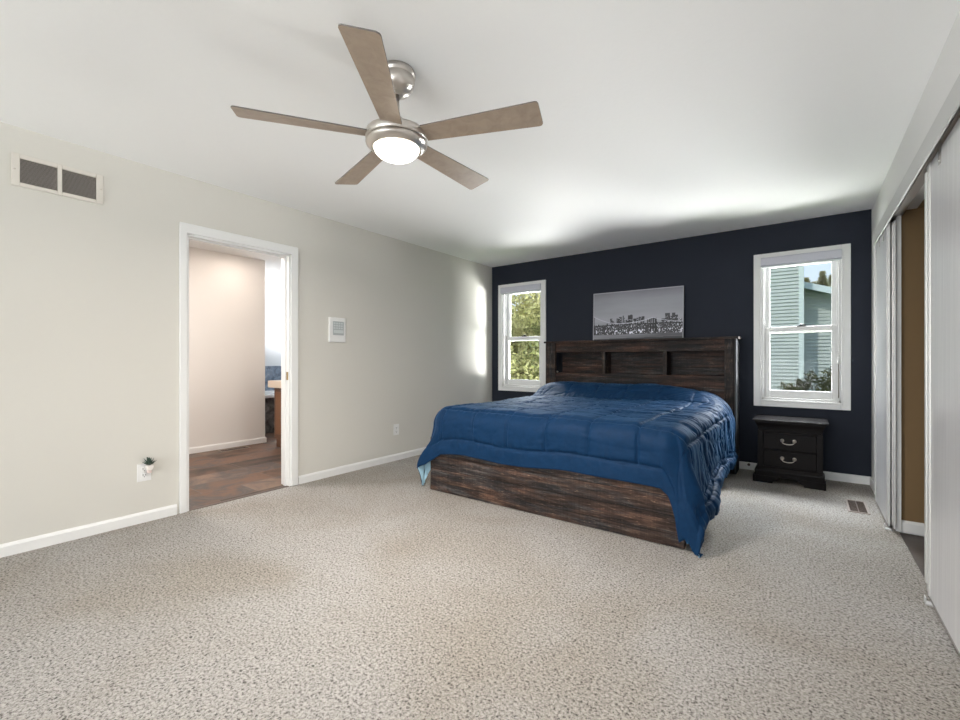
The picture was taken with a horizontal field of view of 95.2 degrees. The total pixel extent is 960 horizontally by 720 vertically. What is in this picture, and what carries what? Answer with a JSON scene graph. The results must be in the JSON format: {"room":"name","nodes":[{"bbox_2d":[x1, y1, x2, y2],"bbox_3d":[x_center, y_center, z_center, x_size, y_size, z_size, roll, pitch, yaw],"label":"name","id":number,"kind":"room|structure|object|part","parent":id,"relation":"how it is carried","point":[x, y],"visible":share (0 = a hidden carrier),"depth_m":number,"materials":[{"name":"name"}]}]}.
{"room":"bedroom","nodes":[
{"label":"bedroom","id":0,"kind":"room"},
{"bbox_2d":[189,247,264,453],"bbox_3d":[-3.761,-0.090,4.783,0.100,2.490,2.805,0,0,37],"label":"wall bath partition","id":1,"kind":"structure","parent":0,"point":[227,291],"depth_m":5.48,"materials":[{"name":"white paint"}]},
{"bbox_2d":[189,437,266,453],"bbox_3d":[-3.752,1.069,4.785,0.114,0.072,2.819,0,0,37],"label":"baseboard","id":2,"kind":"structure","parent":1,"relation":"attached to","point":[212,447],"depth_m":5.47,"materials":[{"name":"white paint"}]},
{"bbox_2d":[0,122,491,543],"bbox_3d":[-2.636,-0.090,2.623,0.120,2.490,9.274,0,0,37],"label":"wall","id":3,"kind":"structure","parent":0,"point":[89,291],"depth_m":2.99,"materials":[{"name":"white paint"}]},
{"bbox_2d":[11,152,102,204],"bbox_3d":[-2.536,-1.088,2.646,0.014,0.186,0.406,0,0,37],"label":"air vent","id":4,"kind":"object","parent":3,"relation":"in","point":[29,172],"visible":1,"depth_m":2.63,"materials":[{"name":"white metal"}]},
{"bbox_2d":[137,464,150,481],"bbox_3d":[-2.288,0.765,2.985,0.008,0.120,0.080,0,0,37],"label":"wall outlet","id":5,"kind":"object","parent":3,"relation":"attached to","point":[142,475],"visible":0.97,"depth_m":2.97,"materials":[{"name":"white plastic"}]},
{"bbox_2d":[143,457,154,472],"bbox_3d":[-2.252,0.715,2.989,0.074,0.112,0.071,0,0,5],"label":"potted succulent","id":6,"kind":"object","parent":5,"relation":"attached to","point":[149,466],"visible":1,"depth_m":2.98,"materials":[{"name":"green plant"}]},
{"bbox_2d":[145,464,153,469],"bbox_3d":[-2.257,0.734,2.990,0.036,0.033,0.042,0,0,37],"label":"pot","id":7,"kind":"object","parent":6,"relation":"attached to","point":[148,466],"depth_m":2.98,"materials":[{"name":"white ceramic"}]},
{"bbox_2d":[0,447,425,557],"bbox_3d":[-2.553,1.069,2.623,0.014,0.072,9.174,0,0,37],"label":"baseboard","id":8,"kind":"structure","parent":3,"relation":"attached to","point":[32,543],"depth_m":2.88,"materials":[{"name":"white paint"}]},
{"bbox_2d":[179,222,297,513],"bbox_3d":[-1.949,0.090,3.551,0.129,2.030,0.807,0,0,37],"label":"door frame","id":9,"kind":"structure","parent":3,"relation":"in","point":[285,258],"depth_m":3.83,"materials":[{"name":"white paint"}]},
{"bbox_2d":[189,486,288,510],"bbox_3d":[-1.911,1.105,3.523,0.034,0.008,0.771,0,0,37],"label":"threshold","id":10,"kind":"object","parent":3,"relation":"attached to","point":[283,486],"depth_m":3.48,"materials":[{"name":"brown wood"}]},
{"bbox_2d":[328,317,345,342],"bbox_3d":[-1.371,-0.288,4.207,0.026,0.237,0.183,0,0,37],"label":"wall control panel","id":11,"kind":"object","parent":3,"relation":"attached to","point":[336,326],"visible":1,"depth_m":4.19,"materials":[{"name":"white plastic"}]},
{"bbox_2d":[393,424,398,434],"bbox_3d":[-0.923,0.767,4.827,0.008,0.120,0.080,0,0,37],"label":"wall outlet","id":12,"kind":"object","parent":3,"relation":"attached to","point":[395,426],"visible":1,"depth_m":4.82,"materials":[{"name":"white plastic"}]},
{"bbox_2d":[265,282,280,365],"bbox_3d":[-2.925,-0.090,6.339,2.850,2.490,3.700,0,0,37],"label":"wall","id":13,"kind":"structure","parent":0,"point":[272,291],"depth_m":7.63,"materials":[{"name":"white paint"}]},
{"bbox_2d":[265,366,280,390],"bbox_3d":[-3.982,0.315,7.128,0.017,0.420,3.470,0,0,37],"label":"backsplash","id":14,"kind":"structure","parent":13,"relation":"attached to","point":[271,372],"depth_m":7.60,"materials":[{"name":"blue tile"}]},
{"bbox_2d":[0,432,959,719],"bbox_3d":[-2.474,1.135,2.581,9.350,0.060,9.200,0,0,37],"label":"floor","id":15,"kind":"structure","parent":0,"point":[374,592],"depth_m":1.91,"materials":[{"name":"beige carpet"}]},
{"bbox_2d":[218,446,250,451],"bbox_3d":[-3.044,1.105,5.431,0.120,0.006,0.340,0,0,37],"label":"floor vent","id":16,"kind":"object","parent":15,"relation":"in","point":[244,447],"visible":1,"depth_m":5.41,"materials":[{"name":"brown metal"}]},
{"bbox_2d":[220,447,247,450],"bbox_3d":[-3.044,1.105,5.431,0.092,0.005,0.312,0,0,37],"label":"grille","id":17,"kind":"object","parent":16,"relation":"attached to","point":[238,448],"depth_m":5.41,"materials":[{"name":"brown metal"}]},
{"bbox_2d":[265,390,273,432],"bbox_3d":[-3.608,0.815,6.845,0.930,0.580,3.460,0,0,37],"label":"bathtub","id":18,"kind":"object","parent":15,"relation":"on","point":[269,394],"visible":0.02,"depth_m":6.66,"materials":[{"name":"brown stone"}]},
{"bbox_2d":[274,388,280,446],"bbox_3d":[-1.918,0.729,6.113,0.678,0.752,1.662,0,0,37],"label":"vanity cabinet","id":19,"kind":"object","parent":15,"relation":"on","point":[277,391],"visible":0.12,"depth_m":5.56,"materials":[{"name":"brown wood"}]},
{"bbox_2d":[268,380,280,387],"bbox_3d":[-1.935,0.309,6.115,0.708,0.088,1.720,0,0,37],"label":"countertop","id":20,"kind":"structure","parent":19,"relation":"on","point":[273,383],"depth_m":5.55,"materials":[{"name":"beige stone"}]},
{"bbox_3d":[-2.393,0.675,5.436,0.540,0.540,0.008,0,0,37],"label":"panel","id":21,"kind":"part","parent":19,"relation":"part of","materials":[{"name":"brown wood"}]},
{"bbox_2d":[431,336,741,548],"bbox_3d":[1.093,0.438,4.094,2.100,1.334,2.380,0,0,37],"label":"bed","id":22,"kind":"object","parent":15,"relation":"on","point":[708,364],"visible":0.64,"depth_m":3.54,"materials":[{"name":"brown wood"}]},
{"bbox_3d":[0.397,0.879,3.160,2.004,0.444,0.050,0,0,37],"label":"footboard","id":23,"kind":"part","parent":22,"relation":"part of","materials":[{"name":"brown wood"}]},
{"bbox_2d":[417,381,737,557],"bbox_3d":[1.009,0.673,3.969,2.283,0.858,2.218,0,0,37],"label":"comforter","id":24,"kind":"object","parent":22,"relation":"on","point":[678,441],"visible":1,"depth_m":3.10,"materials":[{"name":"blue fabric"}]},
{"bbox_2d":[593,285,684,339],"bbox_3d":[1.805,-0.520,5.063,1.026,0.580,0.055,0,0,37],"label":"picture","id":25,"kind":"object","parent":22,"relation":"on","point":[652,313],"visible":0.98,"depth_m":5.02,"materials":[{"name":"grey paper"}]},
{"bbox_3d":[1.736,0.309,4.940,1.830,1.032,0.235,0,0,37],"label":"headboard","id":26,"kind":"part","parent":22,"relation":"part of","materials":[{"name":"brown wood"}]},
{"bbox_3d":[2.541,0.449,4.336,0.018,1.312,0.248,0,0,37],"label":"panel","id":27,"kind":"part","parent":22,"relation":"part of","materials":[{"name":"brown wood"}]},
{"bbox_2d":[752,414,828,490],"bbox_3d":[2.835,0.820,4.008,0.551,0.570,0.445,0,0,37],"label":"nightstand","id":28,"kind":"object","parent":15,"relation":"on","point":[789,447],"visible":1,"depth_m":3.86,"materials":[{"name":"black wood"}]},
{"bbox_3d":[2.709,0.880,3.851,0.121,0.050,0.022,0,0,37],"label":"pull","id":29,"kind":"part","parent":28,"relation":"part of","materials":[{"name":"grey metal"}]},
{"bbox_3d":[2.709,0.723,3.851,0.121,0.050,0.022,0,0,37],"label":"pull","id":30,"kind":"part","parent":28,"relation":"part of","materials":[{"name":"grey metal"}]},
{"bbox_3d":[2.832,1.002,4.018,0.504,0.085,0.421,0,0,37],"label":"moulding","id":31,"kind":"part","parent":28,"relation":"part of","materials":[{"name":"black paint"}]},
{"bbox_3d":[2.729,0.883,3.866,0.380,0.149,0.027,0,0,37],"label":"drawer","id":32,"kind":"part","parent":28,"relation":"part of","materials":[{"name":"black paint"}]},
{"bbox_3d":[2.729,0.726,3.866,0.380,0.142,0.027,0,0,37],"label":"drawer","id":33,"kind":"part","parent":28,"relation":"part of","materials":[{"name":"black paint"}]},
{"bbox_3d":[2.838,0.596,4.013,0.512,0.094,0.421,0,0,37],"label":"cornice","id":34,"kind":"part","parent":28,"relation":"part of","materials":[{"name":"black paint"}]},
{"bbox_2d":[845,499,870,514],"bbox_3d":[2.834,1.101,3.292,0.123,0.006,0.335,0,0,37],"label":"floor vent","id":35,"kind":"object","parent":15,"relation":"in","point":[855,506],"visible":1,"depth_m":3.28,"materials":[{"name":"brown metal"}]},
{"bbox_2d":[848,500,867,512],"bbox_3d":[2.834,1.101,3.292,0.095,0.005,0.307,0,0,37],"label":"grille","id":36,"kind":"object","parent":35,"relation":"attached to","point":[855,506],"depth_m":3.28,"materials":[{"name":"brown metal"}]},
{"bbox_2d":[924,595,932,606],"bbox_3d":[2.034,1.088,1.978,0.038,0.034,0.036,0,0,37],"label":"floor guide","id":37,"kind":"object","parent":15,"relation":"on","point":[928,603],"visible":0.78,"depth_m":1.98,"materials":[{"name":"white plastic"}]},
{"bbox_2d":[0,0,959,284],"bbox_3d":[-2.482,-1.395,2.571,9.550,0.120,9.474,0,0,37],"label":"ceiling","id":38,"kind":"structure","parent":0,"point":[664,120],"depth_m":2.26,"materials":[{"name":"white paint"}]},
{"bbox_2d":[231,24,542,189],"bbox_3d":[-0.364,-1.130,2.067,1.308,0.410,1.254,0,0,37],"label":"ceiling fan","id":39,"kind":"object","parent":38,"relation":"hanging from","point":[391,138],"visible":1,"depth_m":1.91,"materials":[{"name":"brown wood"}]},
{"bbox_3d":[-0.767,-1.031,1.896,0.533,0.034,0.136,0,0,-18],"label":"blade","id":40,"kind":"part","parent":39,"relation":"part of","materials":[{"name":"laminate"}]},
{"bbox_3d":[-0.631,-1.031,2.351,0.136,0.034,0.533,0,0,-36],"label":"blade","id":41,"kind":"part","parent":39,"relation":"part of","materials":[{"name":"laminate"}]},
{"bbox_3d":[-0.376,-1.031,1.627,0.136,0.034,0.533,0,0,0],"label":"blade","id":42,"kind":"part","parent":39,"relation":"part of","materials":[{"name":"laminate"}]},
{"bbox_3d":[-0.386,-0.953,2.030,0.206,0.056,0.206,0,0,37],"label":"lamp shade","id":43,"kind":"part","parent":39,"relation":"part of","materials":[{"name":"white glass"}]},
{"bbox_3d":[-0.158,-1.031,2.363,0.136,0.034,0.533,0,0,37],"label":"blade","id":44,"kind":"part","parent":39,"relation":"part of","materials":[{"name":"laminate"}]},
{"bbox_3d":[0.001,-1.031,1.915,0.533,0.034,0.136,0,0,18],"label":"blade","id":45,"kind":"part","parent":39,"relation":"part of","materials":[{"name":"laminate"}]},
{"bbox_2d":[492,209,871,476],"bbox_3d":[2.018,0.085,5.044,4.715,2.840,0.160,0,0,37],"label":"wall","id":46,"kind":"structure","parent":0,"point":[716,270],"depth_m":4.51,"materials":[{"name":"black paint"}]},
{"bbox_2d":[498,280,545,391],"bbox_3d":[0.613,-0.315,6.071,0.755,1.492,0.184,0,0,37],"label":"window","id":47,"kind":"structure","parent":46,"relation":"in","point":[505,383],"depth_m":6.15,"materials":[{"name":"white paint"}]},
{"bbox_2d":[500,283,540,294],"bbox_3d":[0.547,-0.966,5.985,0.629,0.098,0.032,0,0,37],"label":"roller shade","id":48,"kind":"object","parent":47,"relation":"attached to","point":[532,287],"visible":1,"depth_m":5.96,"materials":[{"name":"grey fabric"}]},
{"bbox_3d":[0.549,-0.924,5.986,0.615,0.014,0.016,0,0,37],"label":"rail","id":49,"kind":"part","parent":48,"relation":"part of","materials":[{"name":"white plastic"}]},
{"bbox_3d":[0.612,0.010,6.070,0.583,0.670,0.034,0,0,37],"label":"sash","id":50,"kind":"part","parent":47,"relation":"part of","materials":[{"name":"white plastic"}]},
{"bbox_3d":[0.633,-0.621,6.099,0.583,0.708,0.030,0,0,37],"label":"sash","id":51,"kind":"part","parent":47,"relation":"part of","materials":[{"name":"white plastic"}]},
{"bbox_2d":[754,243,850,410],"bbox_3d":[3.091,-0.297,4.234,0.745,1.507,0.184,0,0,37],"label":"window","id":52,"kind":"structure","parent":46,"relation":"in","point":[763,396],"depth_m":4.15,"materials":[{"name":"white paint"}]},
{"bbox_3d":[3.112,-0.616,4.262,0.573,0.698,0.030,0,0,37],"label":"sash","id":53,"kind":"part","parent":52,"relation":"part of","materials":[{"name":"white plastic"}]},
{"bbox_3d":[3.090,0.022,4.233,0.573,0.695,0.034,0,0,37],"label":"sash","id":54,"kind":"part","parent":52,"relation":"part of","materials":[{"name":"white plastic"}]},
{"bbox_2d":[761,249,841,397],"bbox_3d":[3.026,-0.330,4.149,0.619,1.350,0.034,0,0,37],"label":"roller shade","id":55,"kind":"object","parent":52,"relation":"attached to","point":[830,255],"visible":1,"depth_m":4.09,"materials":[{"name":"grey fabric"}]},
{"bbox_3d":[3.028,-0.914,4.149,0.605,0.014,0.016,0,0,37],"label":"rail","id":56,"kind":"part","parent":55,"relation":"part of","materials":[{"name":"white plastic"}]},
{"bbox_3d":[3.261,0.188,3.983,0.006,0.315,0.006,0,0,14],"label":"tension rod","id":57,"kind":"part","parent":55,"relation":"part of","materials":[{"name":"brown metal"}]},
{"bbox_3d":[3.261,-0.480,3.983,0.003,0.890,0.003,0,0,37],"label":"cord","id":58,"kind":"part","parent":55,"relation":"part of","materials":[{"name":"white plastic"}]},
{"bbox_2d":[739,461,869,484],"bbox_3d":[1.819,1.069,5.083,4.081,0.072,0.014,0,0,37],"label":"baseboard","id":59,"kind":"structure","parent":46,"relation":"attached to","point":[859,479],"depth_m":3.99,"materials":[{"name":"white paint"}]},
{"bbox_2d":[901,207,923,522],"bbox_3d":[2.984,0.070,2.640,0.651,2.070,0.004,0,0,37],"label":"wall","id":60,"kind":"structure","parent":0,"point":[912,220],"depth_m":2.80,"materials":[{"name":"brown paint"}]},
{"bbox_2d":[901,520,923,534],"bbox_3d":[2.978,1.069,2.633,0.651,0.072,0.014,0,0,37],"label":"baseboard","id":61,"kind":"structure","parent":60,"relation":"attached to","point":[906,526],"depth_m":2.79,"materials":[{"name":"white paint"}]},
{"bbox_2d":[872,10,959,535],"bbox_3d":[0.902,-0.090,0.000,0.500,2.490,9.274,0,0,37],"label":"wall","id":62,"kind":"structure","parent":0,"point":[946,71],"depth_m":2.32,"materials":[{"name":"white paint"}]},
{"bbox_2d":[870,477,873,491],"bbox_3d":[3.288,1.069,3.650,0.014,0.072,0.540,0,0,37],"label":"baseboard","id":63,"kind":"structure","parent":62,"relation":"attached to","point":[871,478],"depth_m":3.76,"materials":[{"name":"white paint"}]},
{"bbox_2d":[874,222,890,525],"bbox_3d":[2.862,0.089,3.122,0.020,2.012,0.655,0,0,37],"label":"sliding door","id":64,"kind":"structure","parent":62,"relation":"in","point":[882,249],"depth_m":3.08,"materials":[{"name":"white wood"}]},
{"bbox_2d":[891,220,895,528],"bbox_3d":[2.856,0.089,3.077,0.020,2.012,0.655,0,0,37],"label":"sliding door","id":65,"kind":"structure","parent":62,"relation":"in","point":[893,226],"depth_m":2.82,"materials":[{"name":"wood"}]},
{"bbox_2d":[895,215,900,531],"bbox_3d":[2.708,0.070,2.836,0.026,2.070,0.042,0,0,37],"label":"trim","id":66,"kind":"structure","parent":62,"relation":"attached to","point":[898,218],"depth_m":2.82,"materials":[{"name":"white paint"}]},
{"bbox_2d":[873,74,959,245],"bbox_3d":[1.714,-0.935,1.555,0.047,0.100,4.580,0,0,37],"label":"trim","id":67,"kind":"structure","parent":62,"relation":"attached to","point":[951,104],"depth_m":1.95,"materials":[{"name":"white paint"}]},
{"bbox_2d":[882,106,959,232],"bbox_3d":[1.733,-0.947,1.547,0.068,0.056,4.550,0,0,37],"label":"trim","id":68,"kind":"structure","parent":62,"relation":"attached to","point":[918,182],"depth_m":2.23,"materials":[{"name":"silver metal"}]},
{"bbox_2d":[924,118,959,655],"bbox_3d":[1.651,0.089,1.456,0.020,2.012,1.465,0,0,37],"label":"sliding door","id":69,"kind":"structure","parent":62,"relation":"in","point":[942,176],"depth_m":1.82,"materials":[{"name":"white wood"}]},
{"bbox_3d":[1.655,1.088,1.453,0.011,0.014,1.325,0,0,37],"label":"rail","id":70,"kind":"part","parent":69,"relation":"part of","materials":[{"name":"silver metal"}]},
{"label":"outside","id":71,"kind":"structure","parent":0,"visible":0},
{"bbox_3d":[8.933,1.655,12.050,80.000,0.100,110.000,0,0,37],"label":"lawn","id":72,"kind":"structure","parent":71,"visible":0},
{"bbox_2d":[510,308,538,376],"bbox_3d":[2.463,-0.960,15.003,3.910,5.138,4.016,0,0,-32],"label":"leafy tree","id":73,"kind":"object","parent":72,"relation":"on","point":[514,308],"visible":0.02,"depth_m":14.45,"materials":[{"name":"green plant"}]},
{"bbox_2d":[510,292,539,379],"bbox_3d":[0.730,-0.445,12.625,3.630,5.242,4.028,0,0,10],"label":"leafy tree","id":74,"kind":"object","parent":72,"relation":"on","point":[524,310],"visible":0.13,"depth_m":12.05,"materials":[{"name":"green plant"}]},
{"bbox_2d":[515,296,539,379],"bbox_3d":[2.225,-0.113,12.594,3.469,4.314,2.964,0,0,37],"label":"leafy tree","id":75,"kind":"object","parent":72,"relation":"on","point":[536,328],"visible":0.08,"depth_m":12.51,"materials":[{"name":"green plant"}]},
{"bbox_2d":[770,265,831,391],"bbox_3d":[11.743,-2.745,17.436,13.100,8.700,6.800,0,0,37],"label":"house","id":76,"kind":"structure","parent":72,"relation":"on","point":[794,301],"depth_m":14.89,"materials":[{"name":"green"}]},
{"bbox_2d":[777,366,830,391],"bbox_3d":[8.632,0.814,11.019,1.906,1.589,0.862,0,0,37],"label":"shrub","id":77,"kind":"object","parent":72,"relation":"on","point":[826,386],"visible":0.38,"depth_m":11.17,"materials":[{"name":"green plant"}]},
{"bbox_2d":[804,277,811,282],"bbox_3d":[22.078,-2.017,29.687,3.809,7.243,3.720,0,0,37],"label":"conifer","id":78,"kind":"object","parent":72,"relation":"on","point":[806,279],"visible":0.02,"depth_m":29.58,"materials":[{"name":"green plant"}]},
{"bbox_2d":[815,270,830,285],"bbox_3d":[23.418,-2.265,29.925,3.757,7.739,3.830,0,0,37],"label":"conifer","id":79,"kind":"object","parent":72,"relation":"on","point":[822,278],"visible":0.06,"depth_m":29.84,"materials":[{"name":"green plant"}]},
{"bbox_2d":[826,274,831,286],"bbox_3d":[26.308,-2.400,32.831,4.258,8.009,4.246,0,0,37],"label":"conifer","id":80,"kind":"object","parent":72,"relation":"on","point":[830,275],"visible":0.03,"depth_m":32.76,"materials":[{"name":"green plant"}]}
]}

